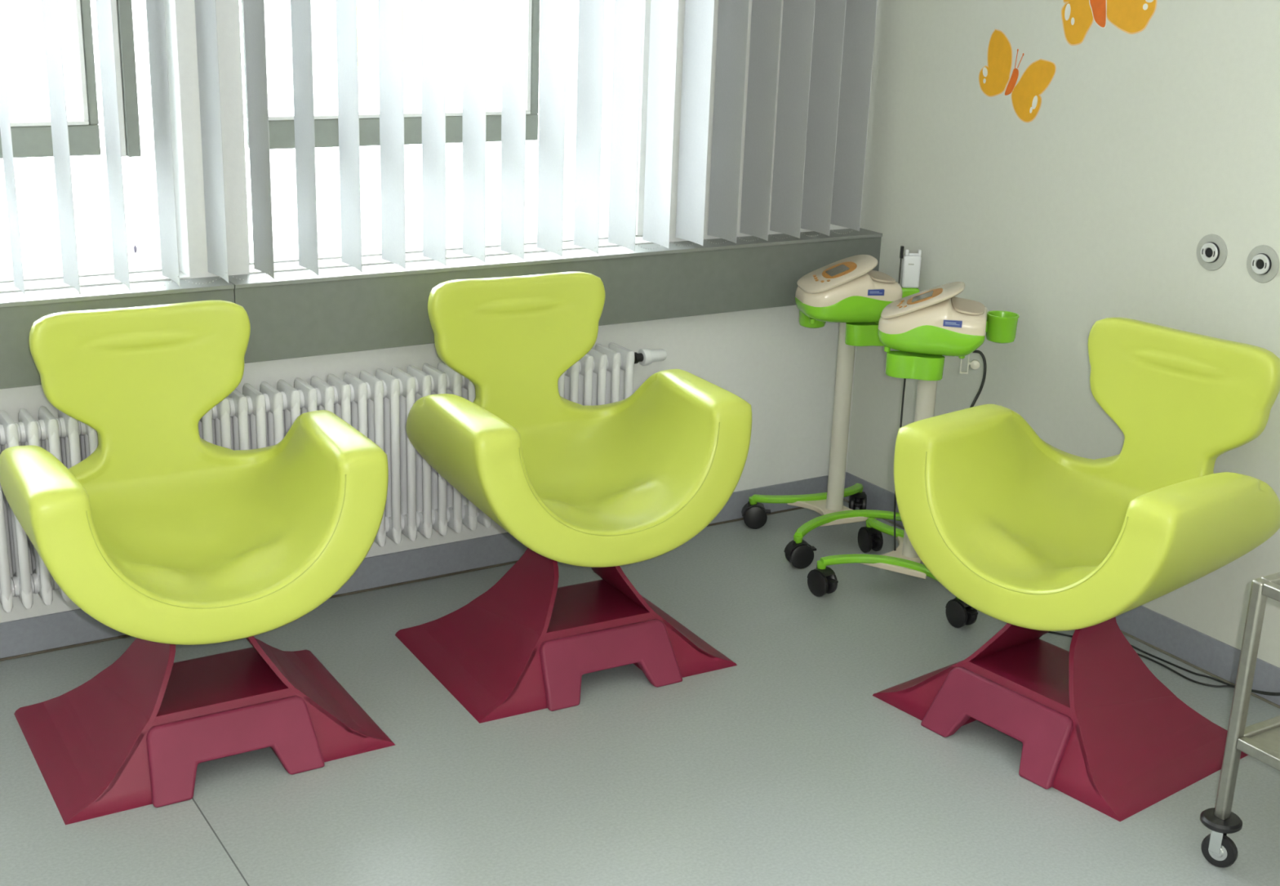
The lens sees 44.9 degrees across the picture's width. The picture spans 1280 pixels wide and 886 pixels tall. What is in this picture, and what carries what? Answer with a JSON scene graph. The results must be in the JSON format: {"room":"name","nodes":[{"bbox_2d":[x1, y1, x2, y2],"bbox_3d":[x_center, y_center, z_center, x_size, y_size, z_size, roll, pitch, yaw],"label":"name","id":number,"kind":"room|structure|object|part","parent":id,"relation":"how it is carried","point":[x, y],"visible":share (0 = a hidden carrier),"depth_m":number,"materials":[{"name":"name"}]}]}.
{"room":"hospital nursing room","nodes":[
{"label":"hospital nursing room","id":0,"kind":"room"},
{"bbox_2d":[0,0,881,622],"bbox_3d":[-1.545,-0.824,3.696,5.200,2.950,0.482,-9,20,-31],"label":"wall","id":1,"kind":"structure","parent":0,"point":[784,369],"depth_m":4.39,"materials":[{"name":"white paint"}]},
{"bbox_2d":[40,0,82,294],"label":"vertical blind","id":2,"kind":"object","parent":1,"relation":"attached to","point":[50,8],"depth_m":3.60,"materials":[{"name":"white fabric"}]},
{"bbox_2d":[0,0,189,292],"bbox_3d":[-2.186,-1.048,3.148,2.410,1.600,0.170,-9,20,-31],"label":"window","id":3,"kind":"structure","parent":1,"relation":"attached to","point":[30,138],"depth_m":3.76,"materials":[{"name":"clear glass"}]},
{"bbox_3d":[-2.242,-1.169,3.083,2.179,1.252,0.050,-9,20,-31],"label":"sash","id":4,"kind":"part","parent":3,"relation":"part of","materials":[{"name":"grey metal"}]},
{"bbox_3d":[-1.235,-1.308,3.644,0.033,1.254,0.050,-9,20,-31],"label":"sash post","id":5,"kind":"part","parent":3,"relation":"part of","materials":[{"name":"grey metal"}]},
{"bbox_3d":[-1.266,-0.594,3.865,0.007,0.243,0.010,14,21,33],"label":"pull cord","id":6,"kind":"part","parent":3,"relation":"part of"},
{"bbox_2d":[0,275,234,307],"bbox_3d":[-2.359,-0.207,3.140,3.088,0.010,0.116,-9,20,-31],"label":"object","id":7,"kind":"structure","parent":1,"relation":"attached to","point":[31,298],"depth_m":3.76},
{"bbox_2d":[146,0,182,286],"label":"vertical blind","id":8,"kind":"object","parent":1,"relation":"attached to","point":[156,21],"depth_m":3.72,"materials":[{"name":"white fabric"}]},
{"bbox_2d":[194,0,276,282],"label":"vertical blind","id":9,"kind":"object","parent":1,"relation":"attached to","point":[205,10],"depth_m":3.81,"materials":[{"name":"white fabric"}]},
{"bbox_2d":[290,0,321,275],"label":"vertical blind","id":10,"kind":"object","parent":1,"relation":"attached to","point":[300,10],"depth_m":3.90,"materials":[{"name":"white fabric"}]},
{"bbox_2d":[0,342,666,612],"bbox_3d":[-1.207,0.111,3.939,2.980,0.470,0.152,-9,20,-31],"label":"radiator","id":11,"kind":"object","parent":1,"relation":"attached to","point":[419,499],"visible":0.41,"depth_m":4.12,"materials":[{"name":"white metal"}]},
{"bbox_2d":[335,0,364,272],"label":"vertical blind","id":12,"kind":"object","parent":1,"relation":"attached to","point":[346,20],"depth_m":3.96,"materials":[{"name":"white fabric"}]},
{"bbox_2d":[377,0,416,269],"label":"vertical blind","id":13,"kind":"object","parent":1,"relation":"attached to","point":[390,12],"depth_m":4.02,"materials":[{"name":"white fabric"}]},
{"bbox_2d":[0,472,846,661],"bbox_3d":[-1.508,0.484,3.961,5.194,0.098,0.006,-9,20,-31],"label":"baseboard","id":14,"kind":"structure","parent":1,"relation":"attached to","point":[58,629],"depth_m":4.46,"materials":[{"name":"grey plastic"}]},
{"bbox_2d":[420,0,448,266],"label":"vertical blind","id":15,"kind":"object","parent":1,"relation":"attached to","point":[433,12],"depth_m":4.07,"materials":[{"name":"white fabric"}]},
{"bbox_2d":[238,0,653,273],"bbox_3d":[-0.486,-1.307,4.170,1.279,1.600,0.170,-9,20,-31],"label":"window","id":16,"kind":"structure","parent":1,"relation":"attached to","point":[281,126],"depth_m":4.30,"materials":[{"name":"clear glass"}]},
{"bbox_3d":[-0.637,-1.415,4.048,0.836,1.252,0.050,-9,20,-31],"label":"sash","id":17,"kind":"part","parent":16,"relation":"part of","materials":[{"name":"grey metal"}]},
{"bbox_2d":[450,0,488,263],"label":"vertical blind","id":18,"kind":"object","parent":1,"relation":"attached to","point":[473,11],"depth_m":4.14,"materials":[{"name":"white fabric"}]},
{"bbox_2d":[500,0,527,259],"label":"vertical blind","id":19,"kind":"object","parent":1,"relation":"attached to","point":[514,12],"depth_m":4.19,"materials":[{"name":"white fabric"}]},
{"bbox_2d":[528,0,567,257],"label":"vertical blind","id":20,"kind":"object","parent":1,"relation":"attached to","point":[553,13],"depth_m":4.25,"materials":[{"name":"white fabric"}]},
{"bbox_2d":[228,227,882,288],"bbox_3d":[-0.149,-0.545,4.469,2.110,0.010,0.116,-9,20,-31],"label":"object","id":21,"kind":"structure","parent":1,"relation":"attached to","point":[329,273],"depth_m":4.34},
{"bbox_2d":[573,0,604,253],"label":"vertical blind","id":22,"kind":"object","parent":1,"relation":"attached to","point":[591,20],"depth_m":4.31,"materials":[{"name":"white fabric"}]},
{"bbox_2d":[608,0,877,252],"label":"vertical blind","id":23,"kind":"object","parent":1,"relation":"attached to","point":[818,168],"depth_m":4.58,"materials":[{"name":"white fabric"}]},
{"bbox_2d":[0,500,1279,885],"bbox_3d":[-0.037,1.339,1.738,5.200,0.100,5.600,-9,20,-31],"label":"floor","id":24,"kind":"structure","parent":0,"point":[783,765],"depth_m":3.44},
{"bbox_2d":[0,300,395,824],"bbox_3d":[-1.021,0.213,3.485,0.744,0.934,0.706,-9,20,-30],"label":"chair","id":25,"kind":"object","parent":24,"relation":"on","point":[166,535],"visible":1,"depth_m":3.47,"materials":[{"name":"plastic"}]},
{"bbox_2d":[191,797,249,885],"bbox_3d":[0.258,1.387,1.450,0.003,0.001,4.800,-9,20,-31],"label":"trim","id":26,"kind":"structure","parent":24,"relation":"on","point":[195,802],"depth_m":3.15,"materials":[{"name":"grey"}]},
{"bbox_2d":[395,271,751,723],"bbox_3d":[-0.196,0.091,3.966,0.743,0.934,0.706,-8,20,-29],"label":"chair","id":27,"kind":"object","parent":24,"relation":"on","point":[603,488],"visible":1,"depth_m":3.92,"materials":[{"name":"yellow plastic"}]},
{"bbox_2d":[741,254,902,568],"bbox_3d":[0.625,-0.131,4.809,0.492,0.910,0.442,-4,18,-19],"label":"pump","id":28,"kind":"object","parent":24,"relation":"on","point":[846,291],"visible":0.87,"depth_m":4.70,"materials":[{"name":"green plastic"}]},
{"bbox_3d":[0.563,0.173,5.026,0.421,0.044,0.117,-5,19,-22],"label":"arm","id":29,"kind":"part","parent":28,"relation":"part of","materials":[{"name":"green plastic"}]},
{"bbox_3d":[0.609,0.212,4.911,0.208,0.018,0.212,-5,19,-22],"label":"hub plate","id":30,"kind":"part","parent":28,"relation":"part of","materials":[{"name":"beige plastic"}]},
{"bbox_3d":[0.596,-0.511,4.663,0.223,0.101,0.214,-1,18,-9],"label":"control lid","id":31,"kind":"part","parent":28,"relation":"part of","materials":[{"name":"beige plastic"}]},
{"bbox_3d":[0.654,0.249,4.795,0.453,0.044,0.117,-6,19,-23],"label":"arm","id":32,"kind":"part","parent":28,"relation":"part of","materials":[{"name":"green plastic"}]},
{"bbox_2d":[898,245,921,297],"bbox_3d":[0.819,-0.479,4.775,0.083,0.256,0.044,1,17,-4],"label":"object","id":33,"kind":"object","parent":28,"relation":"attached to","point":[910,266],"visible":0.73,"depth_m":4.75,"materials":[{"name":"white plastic"}]},
{"bbox_2d":[807,281,1019,627],"bbox_3d":[0.824,-0.014,4.446,0.510,0.916,0.487,11,19,26],"label":"pump","id":34,"kind":"object","parent":24,"relation":"on","point":[926,326],"visible":0.87,"depth_m":4.29,"materials":[{"name":"green plastic"}]},
{"bbox_3d":[0.856,0.287,4.694,0.405,0.044,0.117,12,20,29],"label":"arm","id":35,"kind":"part","parent":34,"relation":"part of","materials":[{"name":"green plastic"}]},
{"bbox_3d":[0.730,0.368,4.425,0.443,0.044,0.117,11,19,26],"label":"arm","id":36,"kind":"part","parent":34,"relation":"part of","materials":[{"name":"green plastic"}]},
{"bbox_3d":[0.794,0.329,4.559,0.208,0.018,0.268,12,20,29],"label":"hub plate","id":37,"kind":"part","parent":34,"relation":"part of","materials":[{"name":"beige plastic"}]},
{"bbox_3d":[0.788,-0.399,4.311,0.222,0.103,0.214,6,18,13],"label":"control lid","id":38,"kind":"part","parent":34,"relation":"part of","materials":[{"name":"beige plastic"}]},
{"bbox_2d":[872,317,1279,821],"bbox_3d":[1.066,0.231,3.664,0.719,0.934,0.758,-12,22,-37],"label":"chair","id":39,"kind":"object","parent":24,"relation":"on","point":[1037,537],"visible":0.98,"depth_m":3.63,"materials":[{"name":"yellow plastic"}]},
{"bbox_2d":[1048,631,1279,695],"bbox_3d":[1.476,0.519,3.949,0.090,0.243,1.022,-14,23,-41],"label":"cable","id":40,"kind":"object","parent":24,"relation":"on","point":[1051,632],"visible":0.72,"depth_m":4.03,"materials":[{"name":"black rubber"}]},
{"bbox_2d":[1130,644,1279,693],"bbox_3d":[1.509,0.494,3.932,0.107,0.302,1.168,-13,23,-39],"label":"cable","id":41,"kind":"object","parent":24,"relation":"on","point":[1132,646],"visible":0.63,"depth_m":4.08,"materials":[{"name":"black rubber"}]},
{"bbox_2d":[1200,572,1279,867],"bbox_3d":[1.567,0.628,2.958,0.542,0.634,0.742,-9,20,-31],"label":"trolley","id":42,"kind":"object","parent":24,"relation":"on","point":[1260,740],"visible":1,"depth_m":3.10,"materials":[{"name":"silver metal"}]},
{"bbox_3d":[1.199,0.516,3.090,0.026,0.524,0.026,-9,20,-31],"label":"leg","id":43,"kind":"part","parent":42,"relation":"part of","materials":[{"name":"silver metal"}]},
{"bbox_3d":[1.565,0.656,2.966,0.484,0.024,0.684,-9,20,-31],"label":"shelf frame","id":44,"kind":"part","parent":42,"relation":"part of","materials":[{"name":"silver metal"}]},
{"bbox_2d":[1248,726,1279,753],"bbox_3d":[1.565,0.656,2.966,0.436,0.008,0.636,-9,20,-31],"label":"tray","id":45,"kind":"object","parent":42,"relation":"on","point":[1266,738],"depth_m":3.12,"materials":[{"name":"silver metal"}]},
{"bbox_3d":[1.577,0.338,2.866,0.484,0.024,0.684,-9,20,-31],"label":"frame","id":46,"kind":"part","parent":42,"relation":"part of","materials":[{"name":"silver metal"}]},
{"bbox_2d":[846,0,1279,667],"bbox_3d":[2.180,-0.414,2.812,0.120,2.950,6.150,-9,20,-31],"label":"wall","id":47,"kind":"structure","parent":0,"point":[1160,139],"depth_m":4.26,"materials":[{"name":"white paint"}]},
{"bbox_2d":[978,28,1056,122],"bbox_3d":[1.065,-1.039,4.387,0.002,0.248,0.296,-9,20,-31],"label":"sticker","id":48,"kind":"object","parent":47,"relation":"attached to","point":[993,78],"visible":1,"depth_m":4.39,"materials":[{"name":"orange paper"}]},
{"bbox_2d":[982,66,987,76],"bbox_3d":[1.000,-1.074,4.486,0.002,0.027,0.020,-9,20,-31],"label":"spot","id":49,"kind":"object","parent":48,"relation":"attached to","point":[984,68],"depth_m":4.48,"materials":[{"name":"white paint"}]},
{"bbox_2d":[1031,95,1037,109],"bbox_3d":[1.107,-0.954,4.339,0.002,0.038,0.019,-9,20,-31],"label":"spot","id":50,"kind":"object","parent":48,"relation":"attached to","point":[1034,98],"depth_m":4.34,"materials":[{"name":"white paint"}]},
{"bbox_2d":[844,471,1279,708],"bbox_3d":[2.173,0.906,3.035,0.006,0.098,5.600,-9,20,-31],"label":"baseboard","id":51,"kind":"structure","parent":47,"relation":"attached to","point":[1217,657],"depth_m":4.14,"materials":[{"name":"grey plastic"}]},
{"bbox_2d":[1061,0,1156,45],"bbox_3d":[1.241,-1.195,4.055,0.002,0.315,0.385,-9,20,-31],"label":"sticker","id":52,"kind":"object","parent":47,"relation":"attached to","point":[1130,16],"visible":1,"depth_m":4.09,"materials":[{"name":"orange paper"}]},
{"bbox_2d":[1064,4,1071,20],"bbox_3d":[1.160,-1.168,4.197,0.002,0.044,0.020,-9,20,-31],"label":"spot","id":53,"kind":"object","parent":52,"relation":"attached to","point":[1067,6],"depth_m":4.20,"materials":[{"name":"white paint"}]},
{"bbox_2d":[1196,234,1227,271],"bbox_3d":[1.436,-0.480,3.900,0.014,0.092,0.092,-9,20,-31],"label":"wall socket","id":54,"kind":"object","parent":47,"relation":"attached to","point":[1211,249],"visible":1,"depth_m":3.89,"materials":[{"name":"plastic"}]},
{"bbox_2d":[1246,244,1279,282],"bbox_3d":[1.516,-0.436,3.778,0.014,0.092,0.092,-9,20,-31],"label":"wall socket","id":55,"kind":"object","parent":47,"relation":"attached to","point":[1263,264],"visible":1,"depth_m":3.77,"materials":[{"name":"plastic"}]}
]}

